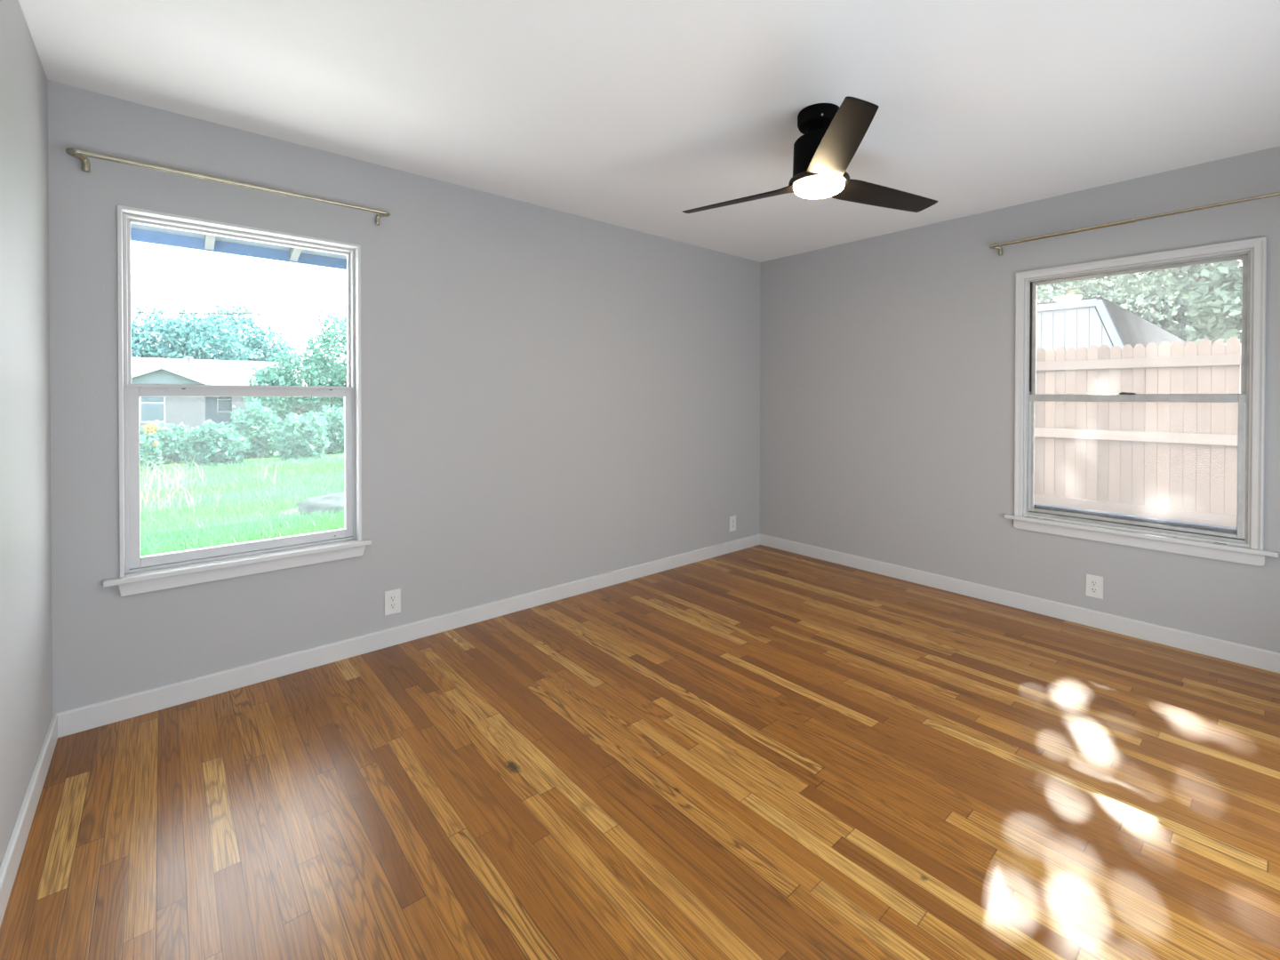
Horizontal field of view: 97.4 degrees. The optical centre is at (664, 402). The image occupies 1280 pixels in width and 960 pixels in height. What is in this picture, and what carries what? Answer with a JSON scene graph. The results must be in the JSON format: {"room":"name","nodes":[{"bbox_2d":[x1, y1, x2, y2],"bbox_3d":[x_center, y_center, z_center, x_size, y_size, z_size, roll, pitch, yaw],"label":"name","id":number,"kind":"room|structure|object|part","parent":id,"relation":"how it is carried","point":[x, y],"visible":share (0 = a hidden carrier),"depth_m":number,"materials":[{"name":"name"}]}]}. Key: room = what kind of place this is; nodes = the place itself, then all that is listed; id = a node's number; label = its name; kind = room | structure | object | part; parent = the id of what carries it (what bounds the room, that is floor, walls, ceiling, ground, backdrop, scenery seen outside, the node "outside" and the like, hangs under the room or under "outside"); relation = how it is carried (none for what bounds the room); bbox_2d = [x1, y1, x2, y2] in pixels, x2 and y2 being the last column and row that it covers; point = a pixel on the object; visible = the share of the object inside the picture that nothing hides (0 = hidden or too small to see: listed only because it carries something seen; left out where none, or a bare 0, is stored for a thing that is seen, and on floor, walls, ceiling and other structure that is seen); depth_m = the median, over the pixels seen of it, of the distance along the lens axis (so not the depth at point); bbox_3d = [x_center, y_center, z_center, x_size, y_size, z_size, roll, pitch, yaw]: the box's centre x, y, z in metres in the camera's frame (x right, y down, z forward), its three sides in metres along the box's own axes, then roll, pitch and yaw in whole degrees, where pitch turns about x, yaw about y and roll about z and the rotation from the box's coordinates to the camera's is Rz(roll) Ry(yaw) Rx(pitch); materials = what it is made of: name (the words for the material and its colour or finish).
{"room":"empty bedroom","nodes":[
{"label":"empty bedroom","id":0,"kind":"room"},
{"bbox_2d":[0,0,52,866],"bbox_3d":[-1.064,0.048,0.620,0.140,2.440,3.800,0,1,-42],"label":"wall","id":1,"kind":"structure","parent":0,"point":[26,617],"depth_m":1.67,"materials":[{"name":"grey paint"}]},
{"bbox_2d":[0,714,57,926],"bbox_3d":[-1.050,1.221,0.729,0.014,0.091,3.646,0,1,-42],"label":"baseboard","id":2,"kind":"structure","parent":1,"relation":"attached to","point":[12,856],"depth_m":1.61,"materials":[{"name":"white paint"}]},
{"bbox_2d":[47,80,760,713],"bbox_3d":[-0.773,0.022,3.524,4.448,2.440,0.140,0,1,-42],"label":"wall","id":3,"kind":"structure","parent":0,"point":[550,397],"depth_m":3.01,"materials":[{"name":"grey paint"}]},
{"bbox_2d":[65,147,390,225],"bbox_3d":[-1.798,-0.910,2.448,1.116,0.065,0.082,0,1,-42],"label":"curtain rod","id":4,"kind":"object","parent":3,"relation":"attached to","point":[81,155],"visible":1,"depth_m":2.29,"materials":[{"name":"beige metal"}]},
{"bbox_2d":[103,205,371,596],"bbox_3d":[-1.860,-0.005,2.526,0.944,1.532,0.177,0,1,-42],"label":"window","id":5,"kind":"structure","parent":3,"relation":"in","point":[139,574],"depth_m":2.43,"materials":[{"name":"white paint"}]},
{"bbox_3d":[-1.889,-0.398,2.561,0.813,0.703,0.030,0,1,-42],"label":"sash","id":6,"kind":"part","parent":5,"relation":"part of","materials":[{"name":"clear glass"}]},
{"bbox_3d":[-1.868,0.302,2.542,0.813,0.741,0.033,0,1,-42],"label":"sash","id":7,"kind":"part","parent":5,"relation":"part of","materials":[{"name":"clear glass"}]},
{"bbox_2d":[130,223,346,270],"bbox_3d":[-1.364,-1.053,3.703,5.600,0.375,0.930,0,1,-42],"label":"roof eave","id":8,"kind":"object","parent":3,"relation":"attached to","point":[139,233],"visible":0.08,"depth_m":3.27},
{"bbox_2d":[384,588,400,615],"bbox_3d":[-1.394,1.025,2.879,0.078,0.124,0.008,0,1,-42],"label":"wall outlet","id":9,"kind":"object","parent":3,"relation":"attached to","point":[392,597],"visible":1,"depth_m":2.88,"materials":[{"name":"plastic"}]},
{"bbox_2d":[389,602,396,608],"bbox_3d":[-1.393,1.045,2.877,0.034,0.029,0.002,0,1,-42],"label":"receptacle","id":10,"kind":"object","parent":9,"relation":"attached to","point":[392,605],"depth_m":2.88,"materials":[{"name":"white plastic"}]},
{"bbox_2d":[389,595,396,601],"bbox_3d":[-1.392,1.006,2.876,0.034,0.029,0.002,0,1,-42],"label":"receptacle","id":11,"kind":"object","parent":9,"relation":"attached to","point":[392,598],"depth_m":2.87,"materials":[{"name":"white plastic"}]},
{"bbox_2d":[52,533,759,737],"bbox_3d":[-0.723,1.197,3.478,4.168,0.091,0.014,0,1,-42],"label":"baseboard","id":12,"kind":"structure","parent":3,"relation":"attached to","point":[83,718],"depth_m":2.71,"materials":[{"name":"white paint"}]},
{"bbox_2d":[729,515,735,531],"bbox_3d":[0.562,1.002,4.630,0.078,0.124,0.008,0,1,-42],"label":"wall outlet","id":13,"kind":"object","parent":3,"relation":"attached to","point":[732,519],"visible":1,"depth_m":4.62,"materials":[{"name":"plastic"}]},
{"bbox_2d":[0,544,1279,959],"bbox_3d":[0.492,1.316,2.120,4.448,0.120,3.940,0,1,-42],"label":"floor","id":14,"kind":"structure","parent":0,"point":[759,752],"depth_m":1.81,"materials":[{"name":"brown wood"}]},
{"bbox_2d":[18,0,1279,262],"bbox_3d":[0.496,-1.244,2.097,4.448,0.120,3.940,0,1,-42],"label":"ceiling","id":15,"kind":"structure","parent":0,"point":[635,115],"depth_m":2.12,"materials":[{"name":"paint"}]},
{"bbox_2d":[682,96,937,213],"bbox_3d":[0.623,-1.024,2.411,1.126,0.324,1.121,0,1,-42],"label":"ceiling fan","id":16,"kind":"object","parent":15,"relation":"hanging from","point":[833,134],"visible":1,"depth_m":2.23,"materials":[{"name":"black metal"}]},
{"bbox_3d":[0.328,-0.901,2.516,0.570,0.037,0.138,0,1,34],"label":"blade","id":17,"kind":"part","parent":16,"relation":"part of","materials":[{"name":"brown wood"}]},
{"bbox_3d":[0.607,-0.895,1.940,0.138,0.037,0.570,0,1,4],"label":"blade","id":18,"kind":"part","parent":16,"relation":"part of","materials":[{"name":"brown wood"}]},
{"bbox_3d":[0.967,-0.899,2.470,0.570,0.037,0.138,0,1,-26],"label":"blade","id":19,"kind":"part","parent":16,"relation":"part of","materials":[{"name":"brown wood"}]},
{"bbox_2d":[760,145,1279,653],"bbox_3d":[2.146,0.026,3.493,0.140,2.440,3.800,0,1,-42],"label":"wall","id":20,"kind":"structure","parent":0,"point":[887,362],"depth_m":3.65,"materials":[{"name":"grey paint"}]},
{"bbox_2d":[760,534,1279,673],"bbox_3d":[2.045,1.200,3.499,0.014,0.091,3.646,0,1,-42],"label":"baseboard","id":21,"kind":"structure","parent":20,"relation":"attached to","point":[1259,658],"depth_m":3.23,"materials":[{"name":"white paint"}]},
{"bbox_2d":[1085,574,1103,599],"bbox_3d":[2.387,1.025,3.120,0.008,0.124,0.078,0,1,-42],"label":"wall outlet","id":22,"kind":"object","parent":20,"relation":"attached to","point":[1093,584],"visible":1,"depth_m":3.12,"materials":[{"name":"plastic"}]},
{"bbox_2d":[1090,587,1097,592],"bbox_3d":[2.385,1.045,3.118,0.002,0.029,0.034,0,1,-42],"label":"receptacle","id":23,"kind":"object","parent":22,"relation":"attached to","point":[1092,589],"depth_m":3.12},
{"bbox_2d":[1090,580,1097,585],"bbox_3d":[2.385,1.006,3.118,0.002,0.029,0.034,0,1,-42],"label":"receptacle","id":24,"kind":"object","parent":22,"relation":"attached to","point":[1092,582],"depth_m":3.12,"materials":[{"name":"white plastic"}]},
{"bbox_2d":[989,192,1279,255],"bbox_3d":[2.451,-0.930,2.979,0.082,0.063,1.316,0,1,-42],"label":"curtain rod","id":25,"kind":"object","parent":20,"relation":"attached to","point":[998,246],"visible":1,"depth_m":2.96,"materials":[{"name":"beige metal"}]},
{"bbox_2d":[1004,236,1278,566],"bbox_3d":[2.509,-0.004,3.052,0.167,1.546,1.130,0,1,-42],"label":"window","id":26,"kind":"structure","parent":20,"relation":"in","point":[1249,531],"depth_m":2.90,"materials":[{"name":"white paint"}]},
{"bbox_3d":[2.510,0.310,3.057,0.026,0.702,0.922,0,1,-42],"label":"sash","id":27,"kind":"part","parent":26,"relation":"part of","materials":[{"name":"glass"}]},
{"bbox_3d":[2.535,-0.367,3.071,0.024,0.711,0.908,0,1,-42],"label":"sash","id":28,"kind":"part","parent":26,"relation":"part of","materials":[{"name":"glass"}]},
{"label":"outside","id":29,"kind":"structure","parent":0,"visible":0},
{"bbox_2d":[131,311,346,314],"bbox_3d":[-19.174,-4.623,27.176,18.006,2.025,0.060,0,1,-42],"label":"power line","id":30,"kind":"object","parent":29,"point":[343,311],"visible":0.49,"depth_m":26.28,"materials":[{"name":"white"}]},
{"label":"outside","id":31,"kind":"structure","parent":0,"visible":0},
{"bbox_2d":[139,429,344,556],"bbox_3d":[-25.907,1.576,34.742,120.000,0.600,79.840,0,1,-42],"label":"ground","id":32,"kind":"structure","parent":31,"point":[274,458],"depth_m":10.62,"materials":[{"name":"green plant"}]},
{"bbox_2d":[139,434,144,466],"bbox_3d":[-12.072,1.039,12.117,1.276,1.009,1.206,0,1,-9],"label":"bush","id":33,"kind":"object","parent":32,"relation":"on","point":[141,441],"visible":0.02,"depth_m":12.49,"materials":[{"name":"green plant"}]},
{"bbox_2d":[139,420,164,472],"bbox_3d":[-10.859,0.960,11.874,0.445,1.132,0.396,0,1,-42],"label":"flowering plant","id":34,"kind":"object","parent":32,"relation":"on","point":[152,446],"visible":0.98,"depth_m":11.84,"materials":[{"name":"green plant"}]},
{"bbox_2d":[139,419,190,463],"bbox_3d":[-12.238,0.975,13.717,1.406,1.085,1.115,0,1,-42],"label":"bush","id":35,"kind":"object","parent":32,"relation":"on","point":[167,434],"visible":0.48,"depth_m":13.55,"materials":[{"name":"green plant"}]},
{"bbox_2d":[131,305,255,361],"bbox_3d":[-33.903,-2.388,38.633,5.606,8.449,9.842,0,1,28],"label":"broad tree","id":36,"kind":"object","parent":32,"relation":"on","point":[183,338],"visible":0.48,"depth_m":38.26,"materials":[{"name":"green plant"}]},
{"bbox_2d":[139,451,276,512],"bbox_3d":[-8.263,1.218,9.607,2.864,0.618,5.791,0,1,-42],"label":"grass","id":37,"kind":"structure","parent":32,"relation":"on","point":[155,473],"depth_m":9.41,"materials":[{"name":"green plant"}]},
{"bbox_2d":[172,418,250,466],"bbox_3d":[-10.746,0.963,13.336,1.439,1.128,1.217,0,1,-42],"label":"bush","id":38,"kind":"object","parent":32,"relation":"on","point":[220,440],"visible":0.98,"depth_m":13.10,"materials":[{"name":"green plant"}]},
{"bbox_2d":[131,356,344,431],"bbox_3d":[-27.282,-0.402,33.114,13.800,4.480,10.400,0,1,-42],"label":"house","id":39,"kind":"structure","parent":32,"relation":"on","point":[193,412],"depth_m":30.77,"materials":[{"name":"brick"}]},
{"bbox_3d":[-25.653,0.221,28.120,0.840,1.470,0.015,0,1,-42],"label":"pane","id":40,"kind":"part","parent":39,"relation":"part of","materials":[{"name":"clear glass"}]},
{"bbox_2d":[184,356,192,363],"bbox_3d":[-27.474,-2.425,32.385,0.400,0.420,0.400,0,1,-42],"label":"roof vent","id":41,"kind":"object","parent":39,"relation":"attached to","point":[188,358],"depth_m":32.31,"materials":[{"name":"blue"}]},
{"bbox_3d":[-24.473,-0.016,31.254,0.600,1.050,0.015,0,1,-42],"label":"pane","id":42,"kind":"part","parent":39,"relation":"part of","materials":[{"name":"clear glass"}]},
{"bbox_2d":[192,301,299,362],"bbox_3d":[-36.499,-3.563,48.898,8.456,10.604,4.972,0,1,-33],"label":"round tree","id":43,"kind":"object","parent":32,"relation":"on","point":[260,345],"visible":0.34,"depth_m":48.77,"materials":[{"name":"green plant"}]},
{"bbox_2d":[224,397,282,457],"bbox_3d":[-10.981,0.691,15.005,1.418,1.641,1.196,0,1,-42],"label":"bush","id":44,"kind":"object","parent":32,"relation":"on","point":[265,432],"visible":0.82,"depth_m":14.85,"materials":[{"name":"green plant"}]},
{"bbox_2d":[240,304,347,422],"bbox_3d":[-13.225,-1.216,21.575,3.144,5.562,5.386,0,1,39],"label":"leafy tree","id":45,"kind":"object","parent":32,"relation":"on","point":[332,373],"visible":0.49,"depth_m":20.69,"materials":[{"name":"green plant"}]},
{"bbox_2d":[269,410,332,460],"bbox_3d":[-9.449,0.870,14.618,1.290,1.291,1.196,0,1,-17],"label":"bush","id":46,"kind":"object","parent":32,"relation":"on","point":[292,443],"visible":0.98,"depth_m":14.35,"materials":[{"name":"green plant"}]},
{"bbox_2d":[295,491,344,515],"bbox_3d":[-4.712,1.438,8.101,1.037,0.255,0.725,0,1,-42],"label":"rock","id":47,"kind":"object","parent":32,"relation":"on","point":[332,500],"visible":0.45,"depth_m":7.79,"materials":[{"name":"stone"}]},
{"bbox_2d":[307,405,343,454],"bbox_3d":[-9.560,0.790,16.248,1.438,1.413,1.099,0,1,-42],"label":"bush","id":48,"kind":"object","parent":32,"relation":"on","point":[334,428],"visible":0.55,"depth_m":16.01,"materials":[{"name":"green plant"}]},
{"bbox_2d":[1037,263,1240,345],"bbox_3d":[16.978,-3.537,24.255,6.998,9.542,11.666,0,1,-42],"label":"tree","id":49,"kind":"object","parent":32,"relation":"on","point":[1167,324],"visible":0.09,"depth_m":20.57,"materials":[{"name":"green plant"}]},
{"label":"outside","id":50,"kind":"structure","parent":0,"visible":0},
{"bbox_3d":[22.406,1.338,10.871,39.840,0.140,20.150,0,1,-42],"label":"ground","id":51,"kind":"structure","parent":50,"visible":0},
{"bbox_2d":[1036,296,1186,376],"bbox_3d":[10.066,-0.312,15.109,11.560,3.050,7.050,0,1,-42],"label":"outbuilding","id":52,"kind":"structure","parent":51,"relation":"on","point":[1076,324],"depth_m":9.86,"materials":[{"name":"white"}]},
{"bbox_2d":[1029,337,1241,543],"bbox_3d":[4.508,0.371,5.238,0.056,1.872,4.844,0,1,-42],"label":"picket fence","id":53,"kind":"object","parent":51,"relation":"on","point":[1173,460],"visible":0.37,"depth_m":5.27,"materials":[{"name":"brown wood"}]},
{"bbox_3d":[4.514,1.020,5.221,0.036,0.097,4.800,0,1,-42],"label":"rail","id":54,"kind":"part","parent":53,"relation":"part of","materials":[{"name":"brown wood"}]},
{"bbox_3d":[4.515,0.324,5.214,0.036,0.090,4.800,0,1,-42],"label":"rail","id":55,"kind":"part","parent":53,"relation":"part of","materials":[{"name":"brown wood"}]},
{"bbox_3d":[4.516,-0.366,5.208,0.036,0.090,4.800,0,1,-42],"label":"rail","id":56,"kind":"part","parent":53,"relation":"part of","materials":[{"name":"brown wood"}]},
{"bbox_2d":[1037,259,1242,344],"bbox_3d":[8.958,-4.638,10.516,9.560,12.092,16.111,0,1,27],"label":"shade tree","id":57,"kind":"object","parent":51,"relation":"on","point":[1214,298],"visible":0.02,"depth_m":9.07,"materials":[{"name":"green plant"}]}
]}

